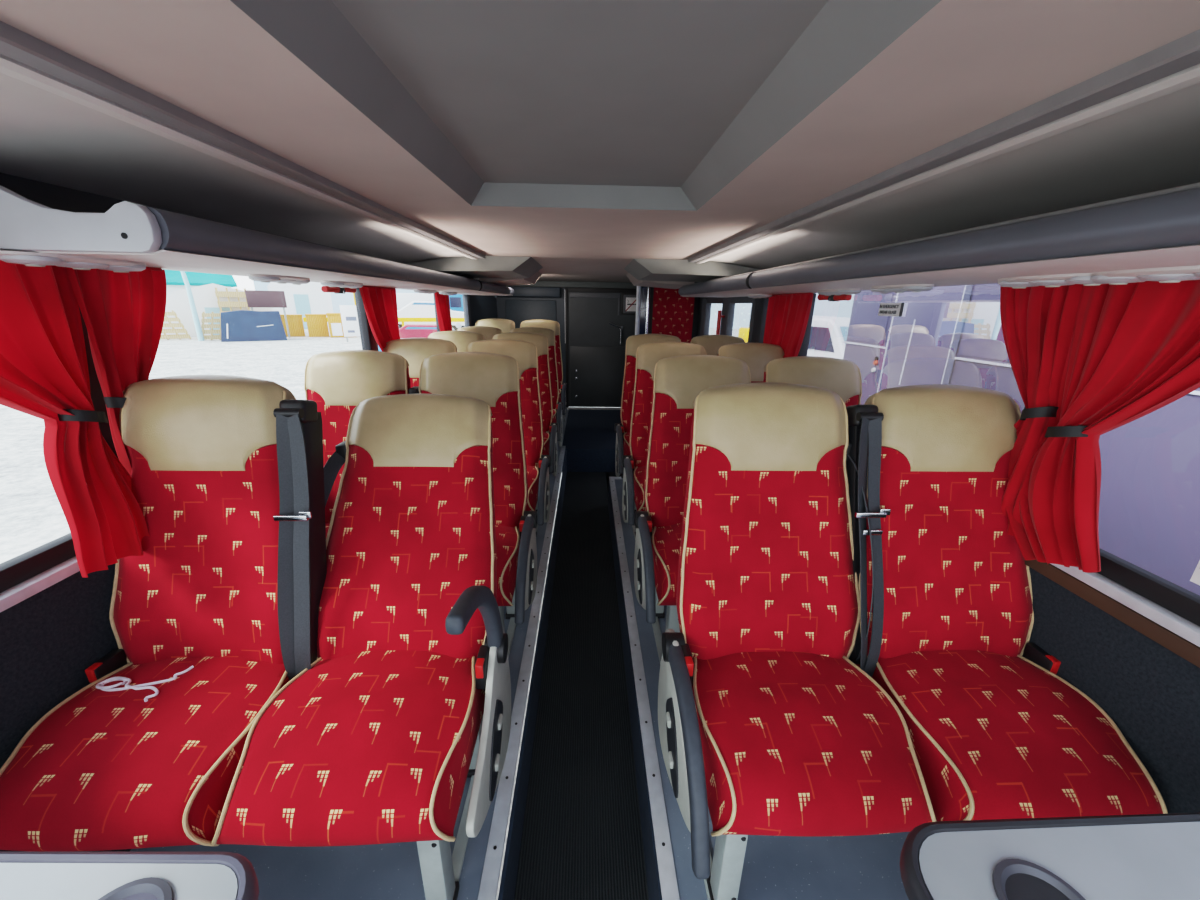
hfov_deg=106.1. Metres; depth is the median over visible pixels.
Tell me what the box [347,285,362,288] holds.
air vent
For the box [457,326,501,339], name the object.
seat
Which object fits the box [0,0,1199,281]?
ceiling
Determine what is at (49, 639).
wall
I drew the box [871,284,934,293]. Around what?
panel
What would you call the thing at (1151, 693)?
wall
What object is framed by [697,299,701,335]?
wall
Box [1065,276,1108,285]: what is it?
air vent
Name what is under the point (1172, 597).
trim
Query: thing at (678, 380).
seat
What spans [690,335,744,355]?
seat
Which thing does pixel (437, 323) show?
trim
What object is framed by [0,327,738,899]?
ground
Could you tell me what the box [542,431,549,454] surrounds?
cushion
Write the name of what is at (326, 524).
cushion
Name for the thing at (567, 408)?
trim
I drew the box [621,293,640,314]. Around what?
no smoking sign
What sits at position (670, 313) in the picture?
wall
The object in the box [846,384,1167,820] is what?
seat
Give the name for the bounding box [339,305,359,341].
notice board
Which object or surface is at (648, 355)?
seat
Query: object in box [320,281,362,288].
panel
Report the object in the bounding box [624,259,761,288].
pod
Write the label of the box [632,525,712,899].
trim
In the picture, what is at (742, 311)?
warehouse
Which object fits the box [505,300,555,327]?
panel
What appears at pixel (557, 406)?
seat
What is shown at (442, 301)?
curtain
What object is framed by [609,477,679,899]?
trim
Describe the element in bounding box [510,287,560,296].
trim
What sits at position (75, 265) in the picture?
air vent
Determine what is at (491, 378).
seat
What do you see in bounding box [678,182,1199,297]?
luggage rack
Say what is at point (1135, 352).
curtain
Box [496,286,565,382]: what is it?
wall
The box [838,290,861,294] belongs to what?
air vent
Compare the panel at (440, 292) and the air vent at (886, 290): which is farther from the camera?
the panel at (440, 292)
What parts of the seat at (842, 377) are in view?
backrest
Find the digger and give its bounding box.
[738,307,751,342]
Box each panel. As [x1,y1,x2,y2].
[0,251,145,272]
[247,274,309,284]
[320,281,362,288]
[413,289,435,293]
[439,291,456,294]
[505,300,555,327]
[748,294,771,298]
[818,288,861,295]
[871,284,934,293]
[998,273,1108,288]
[1090,266,1199,284]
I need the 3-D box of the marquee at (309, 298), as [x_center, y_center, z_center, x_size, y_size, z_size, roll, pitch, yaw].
[-28.401,-14.483,42.871,4.800,5.600,3.630,-10,21,-31]
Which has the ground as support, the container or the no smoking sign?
the container
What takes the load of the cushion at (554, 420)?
on the seat at (557, 406)
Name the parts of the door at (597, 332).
panel, handle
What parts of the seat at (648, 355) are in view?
switch panel, armrest, backrest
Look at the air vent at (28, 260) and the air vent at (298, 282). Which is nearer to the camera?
the air vent at (28, 260)
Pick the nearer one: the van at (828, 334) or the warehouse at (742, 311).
the van at (828, 334)
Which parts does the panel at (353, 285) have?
panel plate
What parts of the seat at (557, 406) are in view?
backrest, armrest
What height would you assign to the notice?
0.052 m
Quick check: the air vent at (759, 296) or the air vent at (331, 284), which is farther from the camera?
the air vent at (759, 296)
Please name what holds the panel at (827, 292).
attached to the luggage rack at (1160, 228)
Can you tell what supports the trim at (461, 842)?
on the floor at (389, 871)
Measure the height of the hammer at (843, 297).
0.044 m
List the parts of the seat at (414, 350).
backrest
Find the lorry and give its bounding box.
[396,293,463,324]
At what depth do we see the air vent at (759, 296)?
2.71 m
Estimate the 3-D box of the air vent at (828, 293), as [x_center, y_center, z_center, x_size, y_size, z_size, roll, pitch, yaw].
[1.022,-0.674,1.934,0.087,0.014,0.087,7,19,20]
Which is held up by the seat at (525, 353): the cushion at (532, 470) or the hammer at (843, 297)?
the cushion at (532, 470)
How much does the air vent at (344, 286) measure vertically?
0.018 m
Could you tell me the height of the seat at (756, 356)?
1.211 m
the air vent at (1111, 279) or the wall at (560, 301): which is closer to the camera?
the air vent at (1111, 279)
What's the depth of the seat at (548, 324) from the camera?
4.70 m
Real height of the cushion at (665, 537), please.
0.177 m
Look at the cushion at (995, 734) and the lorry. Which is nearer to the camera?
the cushion at (995, 734)
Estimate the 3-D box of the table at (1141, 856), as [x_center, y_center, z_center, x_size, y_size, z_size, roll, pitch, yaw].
[0.804,0.957,0.552,0.776,0.684,0.522,0,18,-2]
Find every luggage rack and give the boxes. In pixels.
[0,72,478,279]
[0,185,513,295]
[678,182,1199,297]
[709,83,1199,269]
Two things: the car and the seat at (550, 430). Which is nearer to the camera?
the seat at (550, 430)
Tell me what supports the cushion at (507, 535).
on the seat at (491, 378)
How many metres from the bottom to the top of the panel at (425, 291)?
0.024 m
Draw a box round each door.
[565,287,639,406]
[700,296,755,342]
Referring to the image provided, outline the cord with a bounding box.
[95,666,193,701]
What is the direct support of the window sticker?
attached to the window
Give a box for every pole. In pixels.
[635,286,640,334]
[645,287,649,333]
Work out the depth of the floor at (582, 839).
1.80 m
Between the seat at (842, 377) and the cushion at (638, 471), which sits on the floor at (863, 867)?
the seat at (842, 377)
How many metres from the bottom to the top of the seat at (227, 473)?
1.226 m
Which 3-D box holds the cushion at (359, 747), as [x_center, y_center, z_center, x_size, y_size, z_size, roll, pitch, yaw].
[-0.531,0.650,1.066,0.462,0.177,0.466,0,18,-2]
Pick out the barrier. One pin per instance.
(402, 320)
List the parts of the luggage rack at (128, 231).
rail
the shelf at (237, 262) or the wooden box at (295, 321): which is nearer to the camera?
the shelf at (237, 262)
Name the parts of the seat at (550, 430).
backrest, armrest, switch panel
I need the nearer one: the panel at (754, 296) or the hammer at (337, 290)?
the hammer at (337, 290)
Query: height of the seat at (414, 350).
1.215 m
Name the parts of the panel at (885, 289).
panel plate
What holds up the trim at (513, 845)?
on the floor at (582, 839)
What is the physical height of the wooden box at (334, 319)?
1.700 m
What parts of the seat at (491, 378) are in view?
backrest, leg, leg, armrest, switch panel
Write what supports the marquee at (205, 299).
on the ground
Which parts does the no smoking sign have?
plate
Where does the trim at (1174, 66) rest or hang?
attached to the ceiling
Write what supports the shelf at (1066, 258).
attached to the luggage rack at (1160, 228)
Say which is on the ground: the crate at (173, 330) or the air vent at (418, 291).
the crate at (173, 330)
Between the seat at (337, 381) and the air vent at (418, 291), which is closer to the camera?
the seat at (337, 381)
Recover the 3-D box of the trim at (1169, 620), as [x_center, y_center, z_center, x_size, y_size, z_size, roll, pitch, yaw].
[1.188,0.166,1.532,0.062,0.026,3.850,0,18,-2]
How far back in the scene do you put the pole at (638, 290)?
4.72 m
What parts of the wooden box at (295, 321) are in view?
lid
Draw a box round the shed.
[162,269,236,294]
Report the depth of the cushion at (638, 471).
2.41 m
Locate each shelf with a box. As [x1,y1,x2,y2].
[0,249,511,295]
[681,244,1199,297]
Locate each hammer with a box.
[321,286,355,293]
[817,294,851,300]
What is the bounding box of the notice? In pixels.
[878,303,904,316]
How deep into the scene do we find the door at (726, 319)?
3.97 m
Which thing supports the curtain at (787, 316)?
hanging from the luggage rack at (1160, 228)
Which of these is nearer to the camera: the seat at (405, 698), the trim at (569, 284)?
the seat at (405, 698)
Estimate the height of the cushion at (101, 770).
0.177 m
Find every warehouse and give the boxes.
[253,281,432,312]
[709,293,854,328]
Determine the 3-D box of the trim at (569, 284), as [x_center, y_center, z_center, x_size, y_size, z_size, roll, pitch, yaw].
[-0.383,-2.186,5.958,1.995,0.073,0.098,0,18,-2]
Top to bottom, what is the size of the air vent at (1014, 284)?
0.018 m
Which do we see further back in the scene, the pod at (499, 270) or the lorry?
the lorry
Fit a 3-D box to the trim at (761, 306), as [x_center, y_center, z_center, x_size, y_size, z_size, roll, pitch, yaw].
[1.147,-0.787,3.268,0.050,0.628,0.160,0,18,-2]
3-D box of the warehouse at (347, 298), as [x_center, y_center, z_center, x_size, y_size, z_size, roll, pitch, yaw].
[-31.972,-23.865,70.241,34.600,6.600,8.600,-7,19,-22]
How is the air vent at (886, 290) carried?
attached to the panel at (885, 289)
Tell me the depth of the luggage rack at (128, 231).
0.94 m
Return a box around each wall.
[0,173,497,851]
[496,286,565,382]
[648,282,699,342]
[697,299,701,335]
[1029,567,1199,812]
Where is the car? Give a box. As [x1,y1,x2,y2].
[399,324,436,337]
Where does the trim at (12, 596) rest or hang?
attached to the wall at (49, 639)
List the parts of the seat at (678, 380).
switch panel, armrest, leg, backrest, leg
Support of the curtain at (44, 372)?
hanging from the luggage rack at (128, 231)
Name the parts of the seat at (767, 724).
switch panel, armrest, leg, backrest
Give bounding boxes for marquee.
[163,283,272,336]
[267,282,333,328]
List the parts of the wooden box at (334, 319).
lid, panel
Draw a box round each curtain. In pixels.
[0,260,149,576]
[65,267,166,473]
[359,285,399,351]
[435,292,451,331]
[763,293,813,357]
[1000,284,1084,535]
[1006,280,1199,572]
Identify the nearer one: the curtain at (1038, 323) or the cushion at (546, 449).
the curtain at (1038, 323)
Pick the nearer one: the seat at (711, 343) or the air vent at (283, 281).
the air vent at (283, 281)
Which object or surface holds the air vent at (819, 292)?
attached to the panel at (827, 292)
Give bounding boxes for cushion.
[0,657,288,851]
[216,650,484,846]
[325,523,329,536]
[495,524,519,605]
[526,465,538,510]
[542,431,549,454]
[552,410,556,422]
[623,432,629,454]
[633,466,645,510]
[651,523,682,605]
[692,651,931,836]
[856,650,1162,820]
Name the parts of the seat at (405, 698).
backrest, leg, armrest, leg, switch panel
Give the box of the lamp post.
[180,271,204,340]
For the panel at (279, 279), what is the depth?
1.52 m
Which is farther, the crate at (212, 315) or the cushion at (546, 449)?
the crate at (212, 315)
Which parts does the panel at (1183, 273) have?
panel plate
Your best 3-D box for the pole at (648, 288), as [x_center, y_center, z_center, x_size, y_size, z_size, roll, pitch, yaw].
[0.487,-0.692,4.993,0.080,2.215,0.080,0,18,-2]
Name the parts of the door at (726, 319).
handle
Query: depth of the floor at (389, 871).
1.20 m
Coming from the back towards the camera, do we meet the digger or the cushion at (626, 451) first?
the digger
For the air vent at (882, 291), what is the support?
attached to the panel at (885, 289)
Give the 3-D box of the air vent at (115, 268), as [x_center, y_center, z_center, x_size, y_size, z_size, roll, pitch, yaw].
[-1.104,-0.417,1.038,0.088,0.018,0.088,0,18,-2]
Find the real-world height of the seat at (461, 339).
1.215 m
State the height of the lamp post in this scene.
4.720 m
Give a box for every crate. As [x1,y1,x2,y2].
[160,310,190,339]
[201,312,220,339]
[215,288,249,311]
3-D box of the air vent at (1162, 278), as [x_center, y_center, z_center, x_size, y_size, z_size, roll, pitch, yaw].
[1.052,-0.317,0.831,0.088,0.018,0.088,0,18,-2]
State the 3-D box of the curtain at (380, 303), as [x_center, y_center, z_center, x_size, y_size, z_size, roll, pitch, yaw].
[-1.226,-0.600,2.611,0.072,0.648,0.490,1,18,1]
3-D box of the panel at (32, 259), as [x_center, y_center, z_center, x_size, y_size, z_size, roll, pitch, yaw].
[-1.102,-0.394,0.956,0.118,0.024,0.280,0,18,-2]
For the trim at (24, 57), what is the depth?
0.72 m
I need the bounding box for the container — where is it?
[221,310,286,341]
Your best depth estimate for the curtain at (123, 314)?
1.13 m
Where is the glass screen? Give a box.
[639,286,646,333]
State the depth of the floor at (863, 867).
1.22 m
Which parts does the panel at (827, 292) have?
panel plate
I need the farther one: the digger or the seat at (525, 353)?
the digger
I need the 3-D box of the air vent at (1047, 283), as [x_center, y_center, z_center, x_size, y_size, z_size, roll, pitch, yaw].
[1.047,-0.385,1.040,0.088,0.018,0.088,0,18,-2]
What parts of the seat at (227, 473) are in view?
backrest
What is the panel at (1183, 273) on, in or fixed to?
attached to the luggage rack at (1160, 228)
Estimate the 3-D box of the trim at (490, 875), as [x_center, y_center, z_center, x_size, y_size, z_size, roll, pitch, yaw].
[-0.315,0.735,2.303,0.044,0.013,5.050,0,18,-2]
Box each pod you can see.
[407,256,542,285]
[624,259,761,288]
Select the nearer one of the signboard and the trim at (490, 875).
the trim at (490, 875)
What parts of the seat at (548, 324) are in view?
backrest, armrest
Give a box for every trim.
[0,21,485,258]
[0,533,75,592]
[0,556,79,611]
[354,288,378,350]
[433,293,439,331]
[452,525,537,881]
[463,295,471,326]
[478,446,565,899]
[498,450,566,899]
[507,281,636,288]
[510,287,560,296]
[567,408,620,409]
[608,481,661,899]
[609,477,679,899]
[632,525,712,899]
[688,29,1199,263]
[751,297,768,342]
[798,293,815,355]
[1025,560,1199,667]
[1050,563,1199,646]
[1097,549,1199,625]
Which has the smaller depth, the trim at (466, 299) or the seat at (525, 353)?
the seat at (525, 353)
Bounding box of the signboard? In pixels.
[245,290,289,337]
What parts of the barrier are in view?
rail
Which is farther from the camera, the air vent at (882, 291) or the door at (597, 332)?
the door at (597, 332)
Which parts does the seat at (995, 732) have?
backrest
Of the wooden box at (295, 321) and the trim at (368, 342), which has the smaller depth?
the trim at (368, 342)
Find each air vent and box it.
[0,255,66,266]
[55,262,109,269]
[100,265,145,272]
[248,276,280,282]
[276,279,295,283]
[291,280,309,284]
[320,282,343,286]
[337,285,353,287]
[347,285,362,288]
[414,290,427,292]
[757,295,771,297]
[818,291,833,295]
[827,292,842,294]
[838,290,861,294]
[871,288,890,293]
[885,289,910,292]
[901,286,932,291]
[998,281,1035,288]
[1029,280,1074,286]
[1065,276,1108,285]
[1090,275,1144,284]
[1136,274,1199,282]
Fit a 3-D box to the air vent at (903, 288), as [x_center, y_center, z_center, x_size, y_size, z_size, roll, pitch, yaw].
[1.035,-0.524,1.473,0.088,0.018,0.088,0,18,-2]
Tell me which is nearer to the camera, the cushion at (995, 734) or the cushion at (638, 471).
the cushion at (995, 734)
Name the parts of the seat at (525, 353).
backrest, armrest, switch panel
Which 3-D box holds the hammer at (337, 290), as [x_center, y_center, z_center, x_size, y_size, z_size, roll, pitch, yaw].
[-1.232,-0.764,2.137,0.042,0.044,0.261,0,18,-2]
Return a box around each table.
[0,851,258,899]
[900,812,1199,899]
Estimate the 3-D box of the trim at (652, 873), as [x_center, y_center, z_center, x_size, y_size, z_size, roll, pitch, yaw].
[0.133,1.020,1.940,0.013,0.294,4.160,0,18,-2]
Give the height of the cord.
0.021 m
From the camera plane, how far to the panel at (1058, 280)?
1.02 m
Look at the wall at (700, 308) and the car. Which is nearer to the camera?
the wall at (700, 308)
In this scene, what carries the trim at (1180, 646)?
attached to the wall at (1151, 693)
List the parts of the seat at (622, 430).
switch panel, armrest, backrest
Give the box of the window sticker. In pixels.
[1190,560,1199,584]
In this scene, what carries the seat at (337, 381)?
on the floor at (389, 871)
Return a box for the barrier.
[303,293,463,326]
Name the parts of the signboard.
post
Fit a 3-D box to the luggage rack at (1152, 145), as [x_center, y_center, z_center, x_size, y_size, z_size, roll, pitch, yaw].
[0.916,-1.141,2.732,0.448,0.044,6.950,0,18,-2]
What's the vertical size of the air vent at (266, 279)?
0.018 m
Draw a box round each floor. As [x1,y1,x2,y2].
[130,407,623,899]
[514,472,648,899]
[615,478,909,899]
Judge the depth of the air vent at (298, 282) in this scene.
1.65 m
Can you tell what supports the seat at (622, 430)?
on the floor at (863, 867)
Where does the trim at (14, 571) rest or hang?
attached to the wall at (49, 639)
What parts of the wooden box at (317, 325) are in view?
lid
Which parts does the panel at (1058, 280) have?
panel plate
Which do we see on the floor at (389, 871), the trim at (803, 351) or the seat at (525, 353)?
the seat at (525, 353)
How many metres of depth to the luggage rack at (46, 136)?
1.03 m
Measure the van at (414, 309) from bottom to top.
2.660 m
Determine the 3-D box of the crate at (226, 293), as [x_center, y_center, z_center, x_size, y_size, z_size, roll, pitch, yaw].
[-26.124,-9.858,32.356,1.780,3.300,1.250,-13,22,-36]
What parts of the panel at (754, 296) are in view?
panel plate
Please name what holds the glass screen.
attached to the pole at (648, 288)
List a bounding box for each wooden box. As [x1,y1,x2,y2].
[280,314,304,336]
[305,314,329,336]
[326,313,343,337]
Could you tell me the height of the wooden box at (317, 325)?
1.600 m
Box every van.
[397,301,464,330]
[807,315,849,358]
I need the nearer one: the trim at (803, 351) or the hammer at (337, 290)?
the hammer at (337, 290)
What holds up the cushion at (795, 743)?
on the seat at (767, 724)
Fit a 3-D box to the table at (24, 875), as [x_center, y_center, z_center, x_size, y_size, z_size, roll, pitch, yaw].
[-0.838,0.950,0.495,0.794,0.684,0.505,0,18,-2]
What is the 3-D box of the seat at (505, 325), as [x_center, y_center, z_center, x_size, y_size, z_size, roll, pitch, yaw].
[-1.077,-0.709,4.626,0.525,1.215,0.652,0,18,-2]
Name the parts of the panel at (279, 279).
panel plate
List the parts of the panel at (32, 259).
panel plate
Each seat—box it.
[0,375,326,851]
[212,394,510,899]
[304,350,418,536]
[383,338,456,386]
[417,352,536,631]
[428,331,484,351]
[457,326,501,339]
[466,339,550,536]
[475,318,514,332]
[492,332,557,510]
[510,327,563,474]
[520,319,566,421]
[615,334,680,510]
[622,341,706,536]
[634,355,750,631]
[658,382,935,899]
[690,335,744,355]
[717,343,783,382]
[763,356,861,406]
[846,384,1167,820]
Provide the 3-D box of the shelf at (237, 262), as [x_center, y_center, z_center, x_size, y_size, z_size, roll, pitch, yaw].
[-1.087,-1.026,2.858,0.414,0.016,4.215,0,18,-2]
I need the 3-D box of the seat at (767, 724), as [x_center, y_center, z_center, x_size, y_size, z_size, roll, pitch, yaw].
[0.456,0.487,1.129,0.566,1.215,0.672,0,18,-2]

